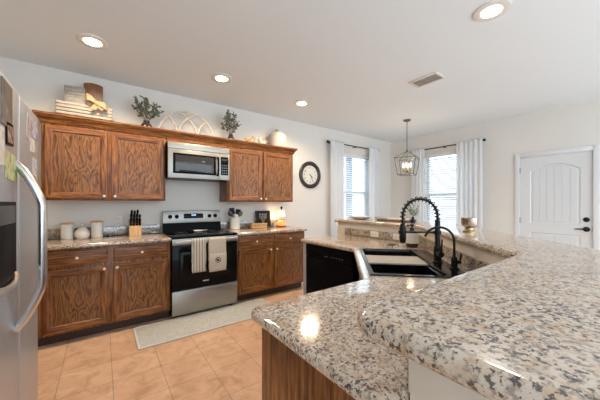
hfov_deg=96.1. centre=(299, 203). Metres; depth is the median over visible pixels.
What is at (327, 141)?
curtain rod
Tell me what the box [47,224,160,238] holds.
backsplash
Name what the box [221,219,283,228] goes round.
backsplash
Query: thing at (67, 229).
canister
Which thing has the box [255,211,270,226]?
letter board
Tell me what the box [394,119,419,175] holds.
lantern pendant
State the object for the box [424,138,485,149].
curtain rod
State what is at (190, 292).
range
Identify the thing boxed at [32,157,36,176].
print
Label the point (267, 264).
base cabinet
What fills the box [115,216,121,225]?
wall outlet
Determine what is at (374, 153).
curtain
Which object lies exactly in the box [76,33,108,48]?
recessed light
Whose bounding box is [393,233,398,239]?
wall outlet
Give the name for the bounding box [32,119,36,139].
print
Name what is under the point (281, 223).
lamp
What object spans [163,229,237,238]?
cooktop
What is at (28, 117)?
picture
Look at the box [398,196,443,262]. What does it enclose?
spring faucet
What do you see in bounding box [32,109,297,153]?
crown molding
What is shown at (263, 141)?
rooster figurine
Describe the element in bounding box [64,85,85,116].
sign
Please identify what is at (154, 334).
runner rug
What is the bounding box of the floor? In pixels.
[38,282,302,399]
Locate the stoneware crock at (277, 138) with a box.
[268,129,285,146]
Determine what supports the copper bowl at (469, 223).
on the bar
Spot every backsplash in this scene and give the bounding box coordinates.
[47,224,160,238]
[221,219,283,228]
[345,228,489,379]
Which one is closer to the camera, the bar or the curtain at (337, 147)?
the bar
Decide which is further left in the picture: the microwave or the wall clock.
the microwave
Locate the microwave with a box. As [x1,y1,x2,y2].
[165,141,228,181]
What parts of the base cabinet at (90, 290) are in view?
door, panel, drawer, drawer, door, panel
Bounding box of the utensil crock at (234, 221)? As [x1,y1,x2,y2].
[230,217,239,229]
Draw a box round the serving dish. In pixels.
[349,216,371,218]
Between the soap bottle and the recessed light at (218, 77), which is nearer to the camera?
the soap bottle
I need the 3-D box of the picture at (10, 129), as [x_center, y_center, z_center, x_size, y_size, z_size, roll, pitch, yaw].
[-1.133,-0.269,1.055,0.001,0.071,0.075,0,0,-36]
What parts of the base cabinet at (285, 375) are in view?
panel, panel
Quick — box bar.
[334,218,599,399]
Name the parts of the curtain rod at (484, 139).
rod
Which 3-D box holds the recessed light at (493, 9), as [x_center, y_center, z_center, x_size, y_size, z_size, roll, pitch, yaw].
[1.434,-1.433,2.019,0.236,0.023,0.236,0,0,-36]
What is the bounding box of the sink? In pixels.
[359,248,465,278]
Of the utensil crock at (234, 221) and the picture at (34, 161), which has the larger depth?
the utensil crock at (234, 221)
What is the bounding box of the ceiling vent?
[408,71,445,87]
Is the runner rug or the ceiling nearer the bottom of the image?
the runner rug
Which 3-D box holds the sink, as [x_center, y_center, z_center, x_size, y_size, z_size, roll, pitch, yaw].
[0.686,0.477,1.790,0.519,0.210,0.838,0,0,9]
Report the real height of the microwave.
0.426 m
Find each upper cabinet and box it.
[41,122,164,200]
[165,138,226,147]
[220,146,292,201]
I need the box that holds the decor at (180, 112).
[158,111,213,135]
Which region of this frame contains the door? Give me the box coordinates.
[515,144,599,249]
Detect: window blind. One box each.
[344,152,368,217]
[425,150,455,223]
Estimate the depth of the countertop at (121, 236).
2.87 m
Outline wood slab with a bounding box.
[84,83,102,119]
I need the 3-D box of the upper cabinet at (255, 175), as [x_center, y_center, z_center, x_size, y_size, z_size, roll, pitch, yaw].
[-0.632,-0.428,4.128,1.094,0.815,0.358,0,0,-36]
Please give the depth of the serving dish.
3.28 m
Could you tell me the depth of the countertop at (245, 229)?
3.95 m
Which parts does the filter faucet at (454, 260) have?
spout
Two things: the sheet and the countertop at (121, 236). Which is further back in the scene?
the countertop at (121, 236)
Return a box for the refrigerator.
[0,71,46,399]
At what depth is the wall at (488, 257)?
1.87 m
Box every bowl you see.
[461,217,477,232]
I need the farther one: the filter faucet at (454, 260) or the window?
the window
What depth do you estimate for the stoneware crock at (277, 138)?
4.24 m
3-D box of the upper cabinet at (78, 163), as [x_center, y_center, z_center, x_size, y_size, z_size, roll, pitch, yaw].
[-2.136,-0.433,3.026,1.090,0.805,0.358,0,0,-36]
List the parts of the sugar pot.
pot, lid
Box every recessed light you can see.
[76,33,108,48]
[211,73,231,82]
[294,100,309,105]
[473,0,510,21]
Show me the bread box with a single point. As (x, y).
(252, 225)
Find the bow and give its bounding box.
[86,93,106,111]
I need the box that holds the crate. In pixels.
[55,99,112,120]
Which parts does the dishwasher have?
handle, control panel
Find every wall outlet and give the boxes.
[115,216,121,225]
[370,231,377,236]
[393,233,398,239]
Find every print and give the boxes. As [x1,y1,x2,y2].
[26,113,30,139]
[29,138,34,152]
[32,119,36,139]
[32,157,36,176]
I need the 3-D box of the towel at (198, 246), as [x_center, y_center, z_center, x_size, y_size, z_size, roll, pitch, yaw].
[-1.157,0.595,3.080,0.160,0.379,0.038,0,0,-36]
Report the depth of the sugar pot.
2.88 m
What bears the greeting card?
attached to the refrigerator
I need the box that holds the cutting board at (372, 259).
[365,255,427,265]
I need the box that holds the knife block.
[129,219,141,235]
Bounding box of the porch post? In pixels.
[346,157,352,215]
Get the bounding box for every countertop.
[47,224,170,250]
[221,219,306,235]
[251,228,489,399]
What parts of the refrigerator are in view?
freezer door, fridge door, handle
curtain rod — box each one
[326,140,368,148]
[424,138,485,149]
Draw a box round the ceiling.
[0,0,599,141]
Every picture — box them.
[8,125,12,143]
[27,116,30,137]
[33,160,36,174]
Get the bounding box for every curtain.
[330,140,343,235]
[369,147,379,218]
[411,148,423,221]
[456,138,481,228]
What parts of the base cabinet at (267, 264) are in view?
drawer, door, panel, drawer, door, panel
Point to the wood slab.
(96, 91)
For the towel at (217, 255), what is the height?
0.397 m
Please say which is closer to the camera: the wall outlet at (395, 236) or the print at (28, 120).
the print at (28, 120)
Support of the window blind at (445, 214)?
attached to the window
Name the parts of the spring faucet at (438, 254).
docking arm, post, lever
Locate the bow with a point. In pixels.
(95, 104)
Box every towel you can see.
[191,238,205,272]
[208,237,226,271]
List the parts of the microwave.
door, handle, control panel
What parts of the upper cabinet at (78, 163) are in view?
door, panel, door, panel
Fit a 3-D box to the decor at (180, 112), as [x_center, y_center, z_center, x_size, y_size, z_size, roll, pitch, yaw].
[-1.474,-1.022,3.532,0.714,0.369,0.028,0,0,-36]
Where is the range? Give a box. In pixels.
[162,210,237,317]
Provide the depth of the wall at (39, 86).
3.77 m
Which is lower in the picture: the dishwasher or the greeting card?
the dishwasher
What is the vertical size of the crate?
0.206 m
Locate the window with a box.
[427,158,444,219]
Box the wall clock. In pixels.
[299,161,320,187]
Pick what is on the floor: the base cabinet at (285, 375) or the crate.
the base cabinet at (285, 375)
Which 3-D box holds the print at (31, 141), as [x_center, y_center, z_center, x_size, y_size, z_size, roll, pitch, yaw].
[-1.386,-0.300,1.395,0.003,0.077,0.116,0,0,-36]
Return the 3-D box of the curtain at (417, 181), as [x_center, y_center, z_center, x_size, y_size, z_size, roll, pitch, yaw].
[2.501,0.061,5.722,0.057,2.425,0.292,0,0,-36]
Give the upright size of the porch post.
3.350 m
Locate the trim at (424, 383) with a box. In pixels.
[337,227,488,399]
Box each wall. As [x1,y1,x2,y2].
[0,56,390,237]
[338,222,506,399]
[391,98,599,234]
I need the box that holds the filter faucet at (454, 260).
[424,226,461,269]
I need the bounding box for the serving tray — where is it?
[377,218,416,221]
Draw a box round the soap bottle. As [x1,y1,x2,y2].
[406,224,417,247]
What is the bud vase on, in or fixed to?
on the bar
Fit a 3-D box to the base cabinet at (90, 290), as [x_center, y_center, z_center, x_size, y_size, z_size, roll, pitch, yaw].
[-2.044,0.858,2.908,1.082,0.871,0.656,0,0,-36]
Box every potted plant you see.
[131,95,163,126]
[221,109,241,138]
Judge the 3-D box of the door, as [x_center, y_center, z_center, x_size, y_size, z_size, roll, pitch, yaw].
[3.891,0.241,4.122,0.184,2.105,0.953,0,0,-36]
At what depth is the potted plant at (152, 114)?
3.19 m
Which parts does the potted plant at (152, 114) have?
pot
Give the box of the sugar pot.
[74,223,89,238]
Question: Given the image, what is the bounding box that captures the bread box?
[249,223,267,228]
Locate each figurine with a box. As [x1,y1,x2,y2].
[244,136,254,141]
[258,136,267,143]
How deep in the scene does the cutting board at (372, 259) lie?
1.80 m
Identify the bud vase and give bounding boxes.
[407,202,418,222]
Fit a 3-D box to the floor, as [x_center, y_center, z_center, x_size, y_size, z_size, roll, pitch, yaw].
[1.318,1.344,1.980,6.887,0.100,6.434,0,0,-36]
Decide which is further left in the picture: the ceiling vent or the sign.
the sign
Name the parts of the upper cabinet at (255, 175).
door, panel, door, panel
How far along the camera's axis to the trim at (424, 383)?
0.50 m
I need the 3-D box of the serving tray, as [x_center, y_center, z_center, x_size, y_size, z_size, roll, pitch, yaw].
[1.056,0.185,2.957,0.200,0.022,0.360,0,0,-36]
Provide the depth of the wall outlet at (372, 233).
2.94 m
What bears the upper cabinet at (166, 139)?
attached to the wall at (39, 86)
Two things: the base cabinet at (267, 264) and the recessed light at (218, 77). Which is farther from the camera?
the base cabinet at (267, 264)
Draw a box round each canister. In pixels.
[60,223,73,239]
[91,221,102,237]
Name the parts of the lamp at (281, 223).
lamp shade, glass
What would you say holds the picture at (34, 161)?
attached to the print at (34, 162)
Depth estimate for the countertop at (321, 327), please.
0.87 m
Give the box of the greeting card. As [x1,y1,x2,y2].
[5,150,16,182]
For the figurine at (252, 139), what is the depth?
3.97 m
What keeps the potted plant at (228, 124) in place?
on the upper cabinet at (255, 175)
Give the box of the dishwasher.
[306,244,358,293]
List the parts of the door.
bead panel, bead panel, lever handle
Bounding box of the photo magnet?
[5,122,13,146]
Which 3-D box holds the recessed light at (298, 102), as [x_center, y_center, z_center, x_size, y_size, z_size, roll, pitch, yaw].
[0.026,-1.433,3.888,0.236,0.023,0.236,0,0,-36]
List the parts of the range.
display panel, storage drawer, oven door, rail, handle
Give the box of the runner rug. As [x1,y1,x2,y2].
[133,298,268,349]
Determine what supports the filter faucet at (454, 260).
on the countertop at (321, 327)
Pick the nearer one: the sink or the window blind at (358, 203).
the sink
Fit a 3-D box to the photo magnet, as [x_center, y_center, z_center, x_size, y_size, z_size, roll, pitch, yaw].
[-1.135,-0.269,1.054,0.005,0.092,0.097,0,0,-36]
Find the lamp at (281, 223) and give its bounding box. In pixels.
[277,206,285,226]
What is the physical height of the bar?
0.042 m
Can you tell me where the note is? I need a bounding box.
[0,125,4,165]
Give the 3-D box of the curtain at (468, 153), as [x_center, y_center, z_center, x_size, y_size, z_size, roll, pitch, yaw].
[3.086,0.061,4.924,0.065,2.425,0.433,0,0,-36]
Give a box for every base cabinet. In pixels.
[38,241,169,346]
[237,231,303,300]
[262,243,359,399]
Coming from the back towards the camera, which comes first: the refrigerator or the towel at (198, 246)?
the towel at (198, 246)
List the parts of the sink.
bowl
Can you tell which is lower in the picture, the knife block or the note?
the knife block
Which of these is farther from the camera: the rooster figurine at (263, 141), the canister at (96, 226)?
the rooster figurine at (263, 141)
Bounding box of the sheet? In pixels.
[1,76,12,126]
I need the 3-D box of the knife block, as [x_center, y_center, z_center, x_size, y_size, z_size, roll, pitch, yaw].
[-1.956,0.282,3.195,0.120,0.195,0.135,0,0,-36]
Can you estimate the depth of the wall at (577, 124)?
4.61 m
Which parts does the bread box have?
lid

